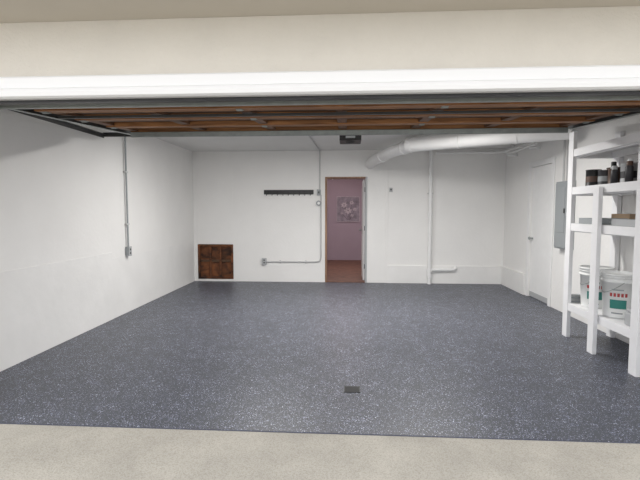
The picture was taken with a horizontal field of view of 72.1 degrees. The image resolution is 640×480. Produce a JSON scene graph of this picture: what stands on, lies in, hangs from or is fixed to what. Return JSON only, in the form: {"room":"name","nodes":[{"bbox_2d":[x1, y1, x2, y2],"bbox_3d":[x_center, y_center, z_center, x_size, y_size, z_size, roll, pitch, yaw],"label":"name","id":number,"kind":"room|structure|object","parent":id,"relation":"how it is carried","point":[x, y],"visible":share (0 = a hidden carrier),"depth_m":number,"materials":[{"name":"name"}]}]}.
{"room":"garage","nodes":[
{"label":"garage","id":0,"kind":"room"},
{"bbox_2d":[0,109,194,371],"bbox_3d":[-2.716,-0.267,5.902,0.156,2.530,5.760,0,4,3],"label":"wall","id":1,"kind":"structure","parent":0,"point":[66,272],"depth_m":4.96,"materials":[{"name":"paint"}]},
{"bbox_2d":[7,109,130,137],"bbox_3d":[-2.487,-1.230,4.552,0.469,0.065,1.730,0,4,3],"label":"support","id":2,"kind":"object","parent":1,"relation":"attached to","point":[59,122],"visible":0.65,"depth_m":4.91,"materials":[{"name":"grey metal"}]},
{"bbox_2d":[8,109,130,134],"bbox_3d":[-2.284,-0.152,4.225,0.116,2.529,2.437,0,4,3],"label":"door track","id":3,"kind":"object","parent":2,"relation":"attached to","point":[29,111],"depth_m":4.02,"materials":[{"name":"grey metal"}]},
{"bbox_2d":[123,137,131,255],"bbox_3d":[-2.616,-0.651,5.835,0.062,1.755,0.290,0,4,3],"label":"conduit","id":4,"kind":"object","parent":1,"relation":"attached to","point":[128,250],"visible":0.84,"depth_m":5.94,"materials":[{"name":"grey metal"}]},
{"bbox_2d":[0,260,639,443],"bbox_3d":[0.432,0.963,7.559,6.250,0.150,9.623,0,4,3],"label":"floor","id":5,"kind":"structure","parent":0,"point":[475,361],"depth_m":3.90,"materials":[{"name":"grey"}]},
{"bbox_2d":[344,385,359,392],"bbox_3d":[0.250,1.165,3.438,0.124,0.007,0.124,0,4,3],"label":"floor drain","id":6,"kind":"object","parent":5,"relation":"on","point":[347,389],"visible":1,"depth_m":3.43,"materials":[{"name":"grey metal"}]},
{"bbox_2d":[562,131,639,376],"bbox_3d":[2.926,-0.008,4.234,0.565,2.240,1.270,0,4,3],"label":"storage shelf","id":7,"kind":"object","parent":5,"relation":"on","point":[622,145],"visible":0.9,"depth_m":4.27,"materials":[{"name":"white paint"}]},
{"bbox_2d":[571,294,580,302],"bbox_3d":[2.885,0.646,4.878,0.230,0.085,0.070,0,4,3],"label":"cloth","id":8,"kind":"object","parent":7,"relation":"on","point":[575,298],"visible":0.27,"depth_m":4.85,"materials":[{"name":"grey fabric"}]},
{"bbox_2d":[585,169,601,185],"bbox_3d":[2.847,-0.644,4.582,0.146,0.170,0.146,0,4,3],"label":"paint can","id":9,"kind":"object","parent":7,"relation":"in","point":[591,175],"visible":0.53,"depth_m":4.53,"materials":[{"name":"black plastic"}]},
{"bbox_2d":[579,265,614,308],"bbox_3d":[2.914,0.493,4.655,0.329,0.420,0.327,0,4,3],"label":"paint bucket","id":10,"kind":"object","parent":7,"relation":"on","point":[584,272],"visible":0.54,"depth_m":4.61,"materials":[{"name":"white plastic"}]},
{"bbox_2d":[579,218,625,224],"bbox_3d":[2.896,-0.193,4.509,0.290,0.060,0.360,0,4,3],"label":"paint tray","id":11,"kind":"object","parent":7,"relation":"on","point":[605,221],"visible":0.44,"depth_m":4.49,"materials":[{"name":"grey plastic"}]},
{"bbox_2d":[598,170,607,184],"bbox_3d":[2.856,-0.622,4.402,0.135,0.150,0.135,0,4,3],"label":"paint can","id":12,"kind":"object","parent":7,"relation":"in","point":[602,174],"visible":0.43,"depth_m":4.36,"materials":[{"name":"grey metal"}]},
{"bbox_2d":[607,168,619,183],"bbox_3d":[2.846,-0.611,4.242,0.125,0.150,0.125,0,4,3],"label":"paint can","id":13,"kind":"object","parent":7,"relation":"in","point":[609,170],"visible":0.23,"depth_m":4.22,"materials":[{"name":"brown"}]},
{"bbox_2d":[610,166,617,182],"bbox_3d":[2.781,-0.615,4.156,0.060,0.170,0.060,0,4,3],"label":"spray can","id":14,"kind":"object","parent":7,"relation":"in","point":[614,172],"visible":0.81,"depth_m":4.13,"materials":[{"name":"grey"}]},
{"bbox_2d":[600,270,632,318],"bbox_3d":[2.868,0.523,4.228,0.318,0.420,0.316,0,4,3],"label":"paint bucket","id":15,"kind":"object","parent":7,"relation":"on","point":[616,285],"visible":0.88,"depth_m":4.13,"materials":[{"name":"white plastic"}]},
{"bbox_2d":[611,219,634,226],"bbox_3d":[2.860,-0.153,3.921,0.290,0.060,0.380,0,4,3],"label":"paint tray","id":16,"kind":"object","parent":7,"relation":"on","point":[615,222],"visible":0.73,"depth_m":3.95,"materials":[{"name":"grey plastic"}]},
{"bbox_2d":[611,214,635,218],"bbox_3d":[3.115,-0.214,4.484,0.110,0.106,0.300,0,4,3],"label":"cardboard box","id":17,"kind":"object","parent":7,"relation":"on","point":[627,216],"visible":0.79,"depth_m":4.42,"materials":[{"name":"brown cardboard"}]},
{"bbox_2d":[624,309,630,325],"bbox_3d":[2.786,0.685,3.842,0.160,0.149,0.160,0,4,3],"label":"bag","id":18,"kind":"object","parent":7,"relation":"on","point":[627,314],"visible":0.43,"depth_m":3.88,"materials":[{"name":"white plastic"}]},
{"bbox_2d":[620,163,637,181],"bbox_3d":[2.855,-0.613,4.051,0.156,0.180,0.156,0,4,3],"label":"paint can","id":19,"kind":"object","parent":7,"relation":"in","point":[623,165],"visible":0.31,"depth_m":4.02,"materials":[{"name":"grey metal"}]},
{"bbox_2d":[625,161,633,181],"bbox_3d":[2.767,-0.610,3.936,0.064,0.190,0.064,0,4,3],"label":"spray can","id":20,"kind":"object","parent":7,"relation":"in","point":[629,169],"visible":0.82,"depth_m":3.91,"materials":[{"name":"grey metal"}]},
{"bbox_2d":[0,6,639,76],"bbox_3d":[0.169,-0.163,2.765,14.000,2.750,0.150,0,4,3],"label":"wall","id":21,"kind":"structure","parent":0,"point":[581,36],"depth_m":2.63,"materials":[{"name":"paint"}]},
{"bbox_2d":[0,65,639,104],"bbox_3d":[0.168,-0.933,2.681,5.800,0.153,0.214,0,4,3],"label":"trim","id":22,"kind":"structure","parent":21,"relation":"attached to","point":[593,80],"depth_m":2.61,"materials":[{"name":"white paint"}]},
{"bbox_2d":[0,96,639,137],"bbox_3d":[0.191,-1.092,3.869,4.800,0.229,2.102,0,4,3],"label":"garage door","id":23,"kind":"structure","parent":21,"relation":"in","point":[526,114],"depth_m":3.80,"materials":[{"name":"brown wood"}]},
{"bbox_2d":[0,0,639,22],"bbox_3d":[0.149,-1.408,2.350,14.000,0.210,0.510,0,4,3],"label":"soffit","id":24,"kind":"structure","parent":21,"relation":"attached to","point":[11,11],"depth_m":2.51,"materials":[{"name":"paint"}]},
{"bbox_2d":[155,134,520,151],"bbox_3d":[0.325,-1.591,5.626,6.250,0.150,5.760,0,4,3],"label":"ceiling","id":25,"kind":"structure","parent":0,"point":[331,142],"depth_m":7.49,"materials":[{"name":"paint"}]},
{"bbox_2d":[339,135,360,143],"bbox_3d":[0.312,-1.299,4.361,0.280,0.259,3.199,0,4,3],"label":"garage door opener","id":26,"kind":"object","parent":25,"relation":"attached to","point":[344,139],"depth_m":5.62,"materials":[{"name":"black plastic"}]},
{"bbox_2d":[365,129,572,168],"bbox_3d":[1.777,-1.412,6.713,0.857,0.354,3.682,-3,5,-38],"label":"air duct","id":27,"kind":"object","parent":25,"relation":"attached to","point":[411,144],"visible":0.89,"depth_m":6.25,"materials":[{"name":"white metal"}]},
{"bbox_2d":[436,142,540,155],"bbox_3d":[2.752,-1.531,7.320,1.309,0.199,1.522,0,4,3],"label":"pipe","id":28,"kind":"object","parent":25,"relation":"attached to","point":[529,146],"visible":0.83,"depth_m":7.71,"materials":[{"name":"white metal"}]},
{"bbox_2d":[327,179,364,257],"bbox_3d":[0.754,-0.534,12.319,3.600,2.490,0.100,0,4,3],"label":"wall","id":29,"kind":"structure","parent":0,"point":[344,239],"depth_m":12.28,"materials":[{"name":"paint"}]},
{"bbox_2d":[327,257,360,259],"bbox_3d":[0.750,0.527,12.334,3.600,0.070,0.015,0,4,3],"label":"baseboard","id":30,"kind":"structure","parent":29,"relation":"attached to","point":[328,258],"depth_m":12.34,"materials":[{"name":"paint"}]},
{"bbox_2d":[337,196,359,221],"bbox_3d":[0.785,-0.858,12.224,0.640,0.700,0.040,0,4,3],"label":"framed painting","id":31,"kind":"object","parent":29,"relation":"attached to","point":[348,207],"visible":1,"depth_m":12.21,"materials":[{"name":"fabric"}]},
{"bbox_2d":[192,149,505,283],"bbox_3d":[0.495,-0.444,8.498,5.950,2.530,0.175,0,4,3],"label":"wall","id":32,"kind":"structure","parent":0,"point":[231,205],"depth_m":8.41,"materials":[{"name":"paint"}]},
{"bbox_2d":[198,244,233,278],"bbox_3d":[-2.052,0.425,8.683,0.700,0.680,0.074,0,4,3],"label":"hatch","id":33,"kind":"object","parent":32,"relation":"attached to","point":[215,261],"visible":1,"depth_m":8.69,"materials":[{"name":"brown wood"}]},
{"bbox_2d":[264,190,313,195],"bbox_3d":[-0.604,-0.905,8.431,0.960,0.111,0.080,0,4,3],"label":"coat rack","id":34,"kind":"object","parent":32,"relation":"attached to","point":[266,192],"visible":1,"depth_m":8.44,"materials":[{"name":"black plastic"}]},
{"bbox_2d":[262,136,321,264],"bbox_3d":[-0.622,-0.529,7.262,1.159,2.188,2.460,0,4,3],"label":"conduit","id":35,"kind":"object","parent":32,"relation":"attached to","point":[319,203],"visible":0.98,"depth_m":8.45,"materials":[{"name":"grey metal"}]},
{"bbox_2d":[325,177,366,282],"bbox_3d":[0.504,-0.195,8.527,0.805,2.030,0.170,0,4,3],"label":"trim","id":36,"kind":"structure","parent":32,"relation":"attached to","point":[326,178],"depth_m":8.44,"materials":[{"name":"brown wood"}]},
{"bbox_2d":[359,180,364,279],"bbox_3d":[0.853,-0.215,8.955,0.090,1.970,0.732,0,4,3],"label":"door","id":37,"kind":"structure","parent":32,"relation":"in","point":[363,181],"depth_m":8.64,"materials":[{"name":"white paint"}]},
{"bbox_2d":[426,150,456,283],"bbox_3d":[2.303,-0.427,8.261,0.568,2.529,0.125,0,4,3],"label":"drain pipe","id":38,"kind":"object","parent":32,"relation":"attached to","point":[430,170],"visible":0.92,"depth_m":8.25,"materials":[{"name":"white paint"}]},
{"bbox_2d":[501,114,639,343],"bbox_3d":[3.349,-0.242,5.532,0.190,2.530,5.760,0,4,3],"label":"wall","id":39,"kind":"structure","parent":0,"point":[517,167],"depth_m":6.07,"materials":[{"name":"paint"}]},
{"bbox_2d":[528,164,551,303],"bbox_3d":[3.377,-0.101,6.743,0.110,2.065,0.735,0,4,3],"label":"door","id":40,"kind":"structure","parent":39,"relation":"in","point":[542,175],"depth_m":6.77,"materials":[{"name":"white paint"}]},
{"bbox_2d":[525,156,555,306],"bbox_3d":[3.358,-0.139,6.744,0.017,2.160,0.900,0,4,3],"label":"trim","id":41,"kind":"structure","parent":39,"relation":"attached to","point":[552,160],"depth_m":6.40,"materials":[{"name":"white paint"}]},
{"bbox_2d":[554,139,575,249],"bbox_3d":[3.255,-0.704,5.853,0.119,1.649,0.350,0,4,3],"label":"electrical panel","id":42,"kind":"object","parent":39,"relation":"attached to","point":[561,187],"visible":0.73,"depth_m":5.87,"materials":[{"name":"grey metal"}]},
{"bbox_2d":[568,112,639,129],"bbox_3d":[2.677,-0.132,3.922,0.116,2.529,2.437,0,4,3],"label":"door track","id":43,"kind":"object","parent":39,"relation":"attached to","point":[610,118],"depth_m":4.14,"materials":[{"name":"grey metal"}]},
{"label":"outside","id":44,"kind":"structure","parent":0,"visible":0},
{"bbox_2d":[0,424,639,479],"bbox_3d":[-0.193,1.714,-3.046,18.000,0.194,11.677,0,4,3],"label":"driveway","id":45,"kind":"structure","parent":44,"point":[27,452],"depth_m":2.50,"materials":[{"name":"concrete"}]}
]}

